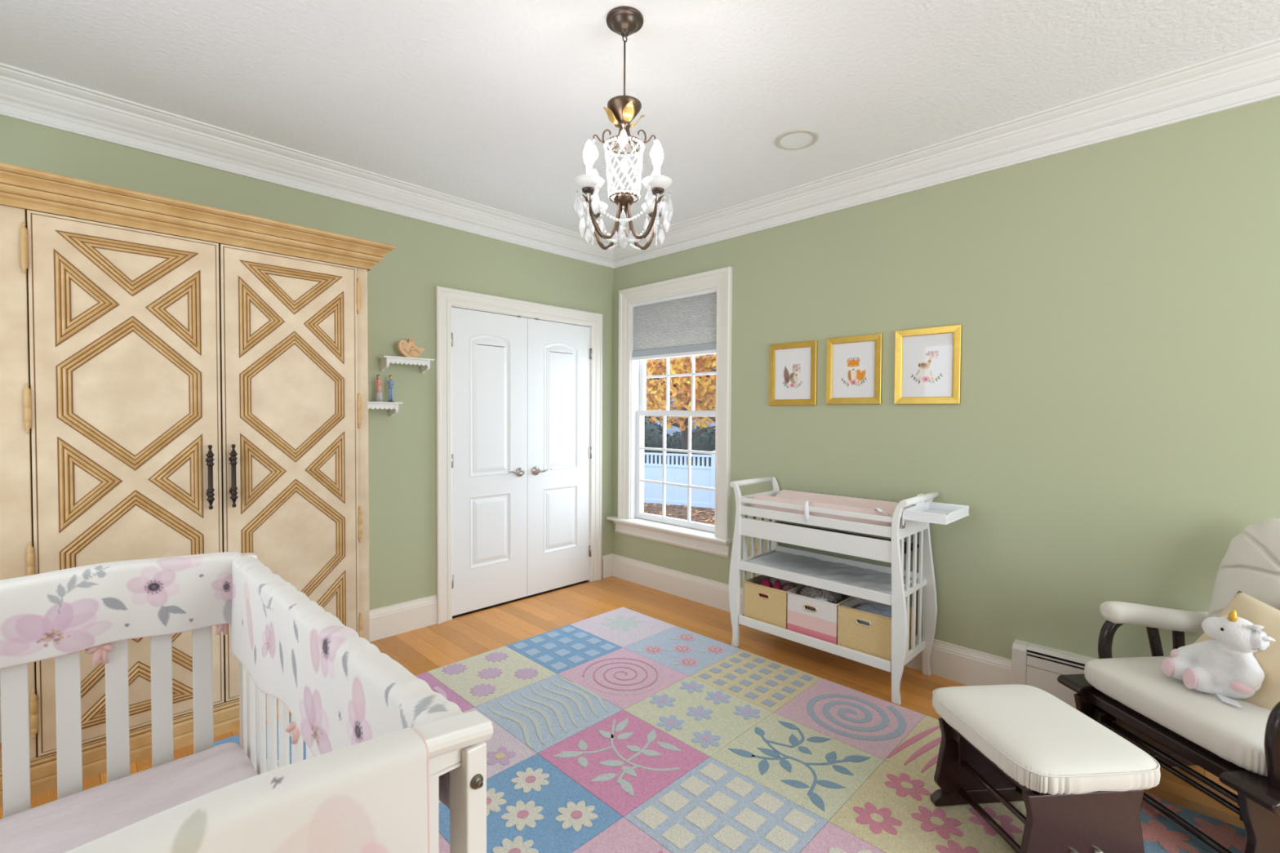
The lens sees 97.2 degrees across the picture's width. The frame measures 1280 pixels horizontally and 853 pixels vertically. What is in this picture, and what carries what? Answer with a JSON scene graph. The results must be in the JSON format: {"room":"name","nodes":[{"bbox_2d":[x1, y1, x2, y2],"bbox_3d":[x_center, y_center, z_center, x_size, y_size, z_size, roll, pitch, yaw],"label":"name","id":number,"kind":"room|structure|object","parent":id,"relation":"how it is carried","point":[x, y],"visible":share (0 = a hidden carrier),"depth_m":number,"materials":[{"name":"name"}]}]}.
{"room":"bedroom","nodes":[
{"label":"bedroom","id":0,"kind":"room"},
{"bbox_2d":[0,115,613,697],"bbox_3d":[-1.791,-0.078,3.197,0.150,2.690,4.600,2,2,45],"label":"wall","id":1,"kind":"structure","parent":0,"point":[402,446],"depth_m":3.42,"materials":[{"name":"green paint"}]},
{"bbox_2d":[0,553,612,742],"bbox_3d":[-1.740,1.177,3.169,0.016,0.182,4.300,2,2,45],"label":"baseboard","id":2,"kind":"structure","parent":1,"relation":"attached to","point":[406,616],"depth_m":3.46,"materials":[{"name":"white paint"}]},
{"bbox_2d":[0,62,613,268],"bbox_3d":[-1.681,-1.343,3.064,0.140,0.153,4.300,2,2,45],"label":"trim","id":3,"kind":"structure","parent":1,"relation":"attached to","point":[26,95],"depth_m":2.83,"materials":[{"name":"white paint"}]},
{"bbox_2d":[368,401,402,416],"bbox_3d":[-1.544,-0.100,3.258,0.115,0.085,0.302,2,2,45],"label":"wall shelf","id":4,"kind":"object","parent":1,"relation":"attached to","point":[393,406],"visible":0.61,"depth_m":3.27,"materials":[{"name":"white wood"}]},
{"bbox_2d":[375,374,382,401],"bbox_3d":[-1.518,-0.222,3.276,0.038,0.159,0.041,1,1,22],"label":"figurine","id":5,"kind":"object","parent":4,"relation":"on","point":[379,382],"visible":0.97,"depth_m":3.27,"materials":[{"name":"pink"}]},
{"bbox_2d":[386,375,394,402],"bbox_3d":[-1.469,-0.223,3.326,0.038,0.159,0.038,0,1,0],"label":"figurine","id":6,"kind":"object","parent":4,"relation":"on","point":[390,381],"visible":0.99,"depth_m":3.32,"materials":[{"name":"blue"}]},
{"bbox_2d":[376,355,434,373],"bbox_3d":[-1.405,-0.369,3.389,0.115,0.085,0.300,2,2,45],"label":"wall shelf","id":7,"kind":"object","parent":1,"relation":"attached to","point":[424,363],"visible":1,"depth_m":3.34,"materials":[{"name":"white wood"}]},
{"bbox_2d":[396,337,425,357],"bbox_3d":[-1.377,-0.471,3.397,0.025,0.120,0.160,2,2,45],"label":"bird","id":8,"kind":"object","parent":7,"relation":"on","point":[408,349],"visible":0.98,"depth_m":3.38},
{"bbox_2d":[451,306,527,616],"bbox_3d":[-1.021,0.229,3.866,0.092,2.024,0.604,2,2,45],"label":"door","id":9,"kind":"structure","parent":1,"relation":"in","point":[489,350],"depth_m":3.86,"materials":[{"name":"white paint"}]},
{"bbox_2d":[435,285,602,623],"bbox_3d":[-0.845,0.177,4.119,0.146,2.146,1.390,2,2,45],"label":"trim","id":10,"kind":"structure","parent":1,"relation":"attached to","point":[446,298],"depth_m":3.67,"materials":[{"name":"white paint"}]},
{"bbox_2d":[527,318,591,595],"bbox_3d":[-0.593,0.221,4.297,0.092,2.024,0.604,2,2,45],"label":"door","id":11,"kind":"structure","parent":1,"relation":"in","point":[559,355],"depth_m":4.28,"materials":[{"name":"white paint"}]},
{"bbox_2d":[0,576,1245,829],"bbox_3d":[0.312,1.359,1.136,6.100,0.060,4.600,2,2,45],"label":"floor","id":12,"kind":"structure","parent":0,"point":[472,633],"depth_m":3.31,"materials":[{"name":"brown wood"}]},
{"bbox_2d":[0,162,396,806],"bbox_3d":[-1.910,0.201,2.497,0.620,2.165,1.408,2,2,45],"label":"armoire","id":13,"kind":"object","parent":12,"relation":"on","point":[178,377],"visible":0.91,"depth_m":2.22,"materials":[{"name":"beige wood"}]},
{"bbox_2d":[0,552,493,852],"bbox_3d":[-1.009,0.864,1.081,1.467,0.918,0.766,2,2,44],"label":"crib","id":14,"kind":"object","parent":12,"relation":"on","point":[456,744],"visible":0.43,"depth_m":1.52,"materials":[{"name":"white wood"}]},
{"bbox_2d":[0,551,241,669],"bbox_3d":[-1.528,0.522,1.549,0.078,0.278,0.714,2,2,44],"label":"rail","id":15,"kind":"object","parent":14,"relation":"attached to","point":[50,615],"visible":0.95,"depth_m":1.56,"materials":[{"name":"fabric"}]},
{"bbox_2d":[0,742,257,852],"bbox_3d":[-1.014,1.041,1.089,1.320,0.130,0.650,2,2,44],"label":"mattress","id":16,"kind":"object","parent":14,"relation":"on","point":[64,824],"visible":0.66,"depth_m":1.46,"materials":[{"name":"white fabric"}]},
{"bbox_2d":[65,727,430,852],"bbox_3d":[-0.527,0.547,0.570,0.075,0.267,0.686,2,2,44],"label":"rail","id":17,"kind":"object","parent":14,"relation":"attached to","point":[371,796],"visible":1,"depth_m":0.67,"materials":[{"name":"fabric"}]},
{"bbox_2d":[230,555,462,808],"bbox_3d":[-0.767,0.607,1.323,1.370,0.368,0.073,2,2,44],"label":"rail","id":18,"kind":"object","parent":14,"relation":"attached to","point":[338,688],"visible":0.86,"depth_m":1.21,"materials":[{"name":"fabric"}]},
{"bbox_2d":[213,607,1247,852],"bbox_3d":[0.120,1.298,2.041,2.969,0.016,2.342,2,2,45],"label":"area rug","id":19,"kind":"object","parent":12,"relation":"on","point":[622,730],"visible":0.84,"depth_m":2.21,"materials":[{"name":"multicoloured carpet"}]},
{"bbox_2d":[929,684,1160,852],"bbox_3d":[1.235,1.106,1.780,0.424,0.398,0.500,0,1,-5],"label":"ottoman","id":20,"kind":"object","parent":19,"relation":"on","point":[1081,784],"visible":1,"depth_m":1.62,"materials":[{"name":"beige fabric"}]},
{"bbox_2d":[932,684,1160,795],"bbox_3d":[1.237,0.961,1.776,0.423,0.108,0.500,0,1,-5],"label":"seat cushion","id":21,"kind":"object","parent":20,"relation":"on","point":[1045,745],"depth_m":1.65,"materials":[{"name":"beige fabric"}]},
{"bbox_2d":[1057,518,1279,852],"bbox_3d":[1.994,0.815,1.882,0.710,0.985,0.735,0,1,-5],"label":"glider chair","id":22,"kind":"object","parent":19,"relation":"on","point":[1180,726],"visible":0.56,"depth_m":1.90,"materials":[{"name":"beige fabric"}]},
{"bbox_2d":[1084,656,1271,776],"bbox_3d":[1.957,0.938,1.884,0.527,0.124,0.628,0,1,-5],"label":"seat cushion","id":23,"kind":"object","parent":22,"relation":"on","point":[1229,737],"depth_m":1.81,"materials":[{"name":"beige fabric"}]},
{"bbox_2d":[1161,609,1275,708],"bbox_3d":[1.903,0.734,1.852,0.197,0.299,0.260,0,1,-5],"label":"plush unicorn","id":24,"kind":"object","parent":22,"relation":"on","point":[1224,667],"visible":1,"depth_m":1.82,"materials":[{"name":"white fabric"}]},
{"bbox_2d":[1194,590,1279,710],"bbox_3d":[2.011,0.747,1.839,0.179,0.361,0.416,0,1,-5],"label":"throw pillow","id":25,"kind":"object","parent":22,"relation":"on","point":[1247,607],"visible":0.32,"depth_m":1.79,"materials":[{"name":"beige fabric"}]},
{"bbox_2d":[1206,518,1279,617],"bbox_3d":[2.233,0.610,1.901,0.233,0.574,0.521,0,1,-5],"label":"cushion","id":26,"kind":"object","parent":22,"relation":"on","point":[1250,565],"depth_m":2.03,"materials":[{"name":"beige fabric"}]},
{"bbox_2d":[728,475,938,705],"bbox_3d":[1.026,0.806,3.103,1.000,0.959,0.440,2,2,45],"label":"table","id":27,"kind":"object","parent":12,"relation":"on","point":[892,551],"visible":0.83,"depth_m":2.90,"materials":[{"name":"white wood"}]},
{"bbox_2d":[743,574,804,629],"bbox_3d":[0.795,1.006,3.269,0.277,0.222,0.278,2,2,45],"label":"storage bin","id":28,"kind":"object","parent":27,"relation":"on","point":[773,610],"visible":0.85,"depth_m":3.18,"materials":[{"name":"beige fabric"}]},
{"bbox_2d":[759,586,773,598],"bbox_3d":[0.759,1.020,3.251,0.204,0.172,0.174,2,2,45],"label":"cloth","id":29,"kind":"object","parent":28,"relation":"in","point":[760,594],"visible":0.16,"depth_m":3.19,"materials":[{"name":"red fabric"}]},
{"bbox_2d":[760,578,772,587],"bbox_3d":[0.725,0.928,3.241,0.065,0.106,0.078,2,2,45],"label":"bootie","id":30,"kind":"object","parent":28,"relation":"in","point":[765,582],"visible":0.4,"depth_m":3.22,"materials":[{"name":"red"}]},
{"bbox_2d":[773,580,782,590],"bbox_3d":[0.780,0.930,3.201,0.048,0.117,0.078,2,2,45],"label":"bootie","id":31,"kind":"object","parent":28,"relation":"in","point":[777,584],"visible":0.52,"depth_m":3.18,"materials":[{"name":"red"}]},
{"bbox_2d":[782,582,797,591],"bbox_3d":[0.852,0.981,3.246,0.132,0.159,0.222,2,2,45],"label":"folded cloth","id":32,"kind":"object","parent":28,"relation":"in","point":[788,586],"visible":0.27,"depth_m":3.22,"materials":[{"name":"pink fabric"}]},
{"bbox_2d":[786,585,852,644],"bbox_3d":[0.996,1.012,3.070,0.286,0.222,0.278,2,2,45],"label":"storage bin","id":33,"kind":"object","parent":27,"relation":"on","point":[821,624],"visible":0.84,"depth_m":2.97,"materials":[{"name":"pink"}]},
{"bbox_2d":[799,585,843,611],"bbox_3d":[0.984,0.971,3.081,0.258,0.242,0.239,2,2,45],"label":"blanket","id":34,"kind":"object","parent":33,"relation":"in","point":[834,597],"visible":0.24,"depth_m":3.02,"materials":[{"name":"grey fabric"}]},
{"bbox_2d":[814,596,828,602],"bbox_3d":[0.956,0.936,2.976,0.081,0.078,0.074,2,2,45],"label":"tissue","id":35,"kind":"object","parent":33,"relation":"in","point":[822,598],"visible":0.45,"depth_m":2.96,"materials":[{"name":"white paper"}]},
{"bbox_2d":[746,551,912,594],"bbox_3d":[1.026,0.789,3.102,0.820,0.011,0.360,2,2,45],"label":"shelf","id":36,"kind":"object","parent":27,"relation":"on","point":[868,579],"visible":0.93,"depth_m":3.09,"materials":[{"name":"white wood"}]},
{"bbox_2d":[750,489,910,526],"bbox_3d":[1.009,0.440,3.074,0.800,0.118,0.397,2,2,45],"label":"changing pad","id":37,"kind":"object","parent":27,"relation":"on","point":[882,508],"visible":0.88,"depth_m":3.04,"materials":[{"name":"pink fabric"}]},
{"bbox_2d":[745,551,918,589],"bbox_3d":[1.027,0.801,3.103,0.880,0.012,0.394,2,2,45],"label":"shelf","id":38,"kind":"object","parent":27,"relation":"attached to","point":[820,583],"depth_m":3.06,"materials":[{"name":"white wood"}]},
{"bbox_2d":[837,596,911,661],"bbox_3d":[1.197,1.018,2.870,0.279,0.222,0.278,2,2,45],"label":"storage bin","id":39,"kind":"object","parent":27,"relation":"on","point":[874,639],"visible":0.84,"depth_m":2.79,"materials":[{"name":"beige fabric"}]},
{"bbox_2d":[854,602,891,625],"bbox_3d":[1.208,1.022,2.880,0.228,0.184,0.226,2,2,45],"label":"cloth","id":40,"kind":"object","parent":39,"relation":"in","point":[882,611],"visible":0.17,"depth_m":2.87,"materials":[{"name":"blue"}]},
{"bbox_2d":[901,493,968,528],"bbox_3d":[1.412,0.407,2.689,0.193,0.140,0.356,2,2,45],"label":"tray","id":41,"kind":"object","parent":27,"relation":"attached to","point":[943,513],"visible":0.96,"depth_m":2.64,"materials":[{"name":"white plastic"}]},
{"bbox_2d":[0,0,1279,242],"bbox_3d":[0.328,-1.410,1.069,6.100,0.100,4.600,2,2,45],"label":"ceiling","id":42,"kind":"structure","parent":0,"point":[495,104],"depth_m":2.21,"materials":[{"name":"white paint"}]},
{"bbox_2d":[573,5,673,250],"bbox_3d":[-0.054,-0.994,1.925,0.330,0.777,0.330,0,1,0],"label":"chandelier","id":43,"kind":"object","parent":42,"relation":"hanging from","point":[624,20],"visible":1,"depth_m":1.89,"materials":[{"name":"glass"}]},
{"bbox_2d":[603,135,644,202],"bbox_3d":[-0.054,-0.869,1.928,0.140,0.183,0.141,2,2,45],"label":"lampshade","id":44,"kind":"object","parent":43,"relation":"on","point":[622,195],"depth_m":1.91,"materials":[{"name":"clear glass"}]},
{"bbox_2d":[775,128,818,150],"bbox_3d":[0.762,-1.394,2.745,0.204,0.008,0.204,2,2,45],"label":"recessed light","id":45,"kind":"object","parent":42,"relation":"attached to","point":[795,139],"visible":1,"depth_m":2.73,"materials":[{"name":"beige plastic"}]},
{"bbox_2d":[780,132,813,147],"bbox_3d":[0.762,-1.394,2.745,0.158,0.002,0.158,-1,2,-34],"label":"lens","id":46,"kind":"object","parent":45,"relation":"attached to","point":[789,140],"depth_m":2.74,"materials":[{"name":"white plastic"}]},
{"bbox_2d":[645,358,715,439],"bbox_3d":[1.224,-1.409,25.695,8.600,5.700,3.500,0,1,5],"label":"sky","id":47,"kind":"structure","parent":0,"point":[669,430],"depth_m":24.42,"materials":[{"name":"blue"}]},
{"bbox_2d":[612,96,1279,659],"bbox_3d":[1.944,-0.043,2.632,5.950,2.690,0.160,2,2,45],"label":"wall","id":48,"kind":"structure","parent":0,"point":[1114,427],"depth_m":2.58,"materials":[{"name":"green paint"}]},
{"bbox_2d":[606,266,733,558],"bbox_3d":[0.228,-0.101,4.257,1.198,1.977,0.210,2,2,45],"label":"window","id":49,"kind":"structure","parent":48,"relation":"in","point":[715,540],"depth_m":4.25,"materials":[{"name":"white paint"}]},
{"bbox_2d":[631,288,716,360],"bbox_3d":[0.250,-0.744,4.218,0.850,0.449,0.038,2,2,45],"label":"cellular shade","id":50,"kind":"object","parent":49,"relation":"attached to","point":[682,325],"visible":0.85,"depth_m":4.19,"materials":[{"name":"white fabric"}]},
{"bbox_2d":[749,542,759,556],"bbox_3d":[0.755,0.829,3.711,0.080,0.124,0.008,2,2,45],"label":"wall outlet","id":51,"kind":"object","parent":48,"relation":"attached to","point":[757,545],"visible":0.3,"depth_m":3.70,"materials":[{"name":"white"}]},
{"bbox_2d":[768,340,817,405],"bbox_3d":[0.944,-0.326,3.494,0.320,0.388,0.017,2,2,45],"label":"picture frame","id":52,"kind":"object","parent":48,"relation":"attached to","point":[793,373],"visible":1,"depth_m":3.49,"materials":[{"name":"gold metal"}]},
{"bbox_2d":[774,346,810,399],"bbox_3d":[0.945,-0.326,3.495,0.246,0.314,0.001,2,2,45],"label":"art print","id":53,"kind":"object","parent":52,"relation":"attached to","point":[793,366],"depth_m":3.49},
{"bbox_2d":[612,553,1011,685],"bbox_3d":[0.773,1.179,3.693,2.845,0.182,0.016,2,2,45],"label":"baseboard","id":54,"kind":"structure","parent":48,"relation":"attached to","point":[961,664],"depth_m":3.79,"materials":[{"name":"white paint"}]},
{"bbox_2d":[826,333,882,404],"bbox_3d":[1.217,-0.322,3.223,0.320,0.388,0.017,2,2,45],"label":"picture frame","id":55,"kind":"object","parent":48,"relation":"attached to","point":[854,364],"visible":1,"depth_m":3.22,"materials":[{"name":"gold metal"}]},
{"bbox_2d":[832,341,875,398],"bbox_3d":[1.218,-0.322,3.224,0.246,0.314,0.001,2,2,45],"label":"art print","id":56,"kind":"object","parent":55,"relation":"attached to","point":[853,363],"depth_m":3.22},
{"bbox_2d":[893,324,961,404],"bbox_3d":[1.496,-0.316,2.946,0.320,0.397,0.017,2,2,45],"label":"picture frame","id":57,"kind":"object","parent":48,"relation":"attached to","point":[927,361],"visible":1,"depth_m":2.94,"materials":[{"name":"gold metal"}]},
{"bbox_2d":[902,333,952,397],"bbox_3d":[1.497,-0.316,2.947,0.246,0.323,0.001,2,2,45],"label":"art print","id":58,"kind":"object","parent":57,"relation":"attached to","point":[927,359],"depth_m":2.94},
{"bbox_2d":[613,37,1279,268],"bbox_3d":[1.793,-1.311,2.548,5.800,0.153,0.140,2,2,45],"label":"trim","id":59,"kind":"structure","parent":48,"relation":"attached to","point":[1251,74],"depth_m":2.62,"materials":[{"name":"white paint"}]},
{"bbox_2d":[1011,639,1097,709],"bbox_3d":[2.333,1.166,2.109,1.600,0.273,0.066,2,2,45],"label":"baseboard heater","id":60,"kind":"object","parent":48,"relation":"attached to","point":[1038,666],"visible":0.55,"depth_m":2.56,"materials":[{"name":"white metal"}]},
{"bbox_2d":[1026,642,1097,664],"bbox_3d":[2.357,1.040,2.087,1.542,0.016,0.061,2,2,45],"label":"hood","id":61,"kind":"object","parent":60,"relation":"attached to","point":[1039,651],"depth_m":2.54,"materials":[{"name":"white metal"}]},
{"label":"outside","id":62,"kind":"structure","parent":0,"visible":0},
{"bbox_2d":[644,502,715,524],"bbox_3d":[2.011,1.674,18.337,28.000,0.100,21.500,2,2,45],"label":"ground","id":63,"kind":"structure","parent":62,"point":[657,507],"depth_m":11.71,"materials":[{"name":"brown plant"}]},
{"bbox_2d":[644,417,671,464],"bbox_3d":[-0.133,0.682,17.559,2.400,2.107,2.394,2,2,45],"label":"shrub","id":64,"kind":"object","parent":63,"relation":"on","point":[653,437],"visible":0.11,"depth_m":16.91,"materials":[{"name":"plant"}]},
{"bbox_2d":[644,449,715,508],"bbox_3d":[-0.519,1.103,13.225,4.915,1.260,0.190,1,2,26],"label":"fence","id":65,"kind":"object","parent":63,"relation":"on","point":[701,476],"visible":0.27,"depth_m":12.52,"materials":[{"name":"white plastic"}]},
{"bbox_2d":[644,502,715,524],"bbox_3d":[0.095,1.773,11.088,7.562,0.035,6.572,2,2,45],"label":"fallen leaves","id":66,"kind":"object","parent":63,"relation":"on","point":[679,513],"visible":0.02,"depth_m":11.51,"materials":[{"name":"brown plant"}]},
{"bbox_2d":[644,354,715,465],"bbox_3d":[1.155,-0.505,13.990,3.544,4.466,3.545,2,2,45],"label":"tree","id":67,"kind":"object","parent":63,"relation":"on","point":[681,387],"visible":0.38,"depth_m":13.26,"materials":[{"name":"orange plant"}]},
{"bbox_2d":[661,425,715,466],"bbox_3d":[1.853,0.853,17.005,2.591,1.803,2.604,2,2,45],"label":"shrub","id":68,"kind":"object","parent":63,"relation":"on","point":[705,441],"visible":0.27,"depth_m":16.24,"materials":[{"name":"plant"}]},
{"bbox_2d":[687,353,715,422],"bbox_3d":[1.939,-0.466,12.375,2.070,4.478,2.118,2,2,45],"label":"tree","id":69,"kind":"object","parent":63,"relation":"on","point":[710,360],"visible":0.06,"depth_m":12.33,"materials":[{"name":"orange plant"}]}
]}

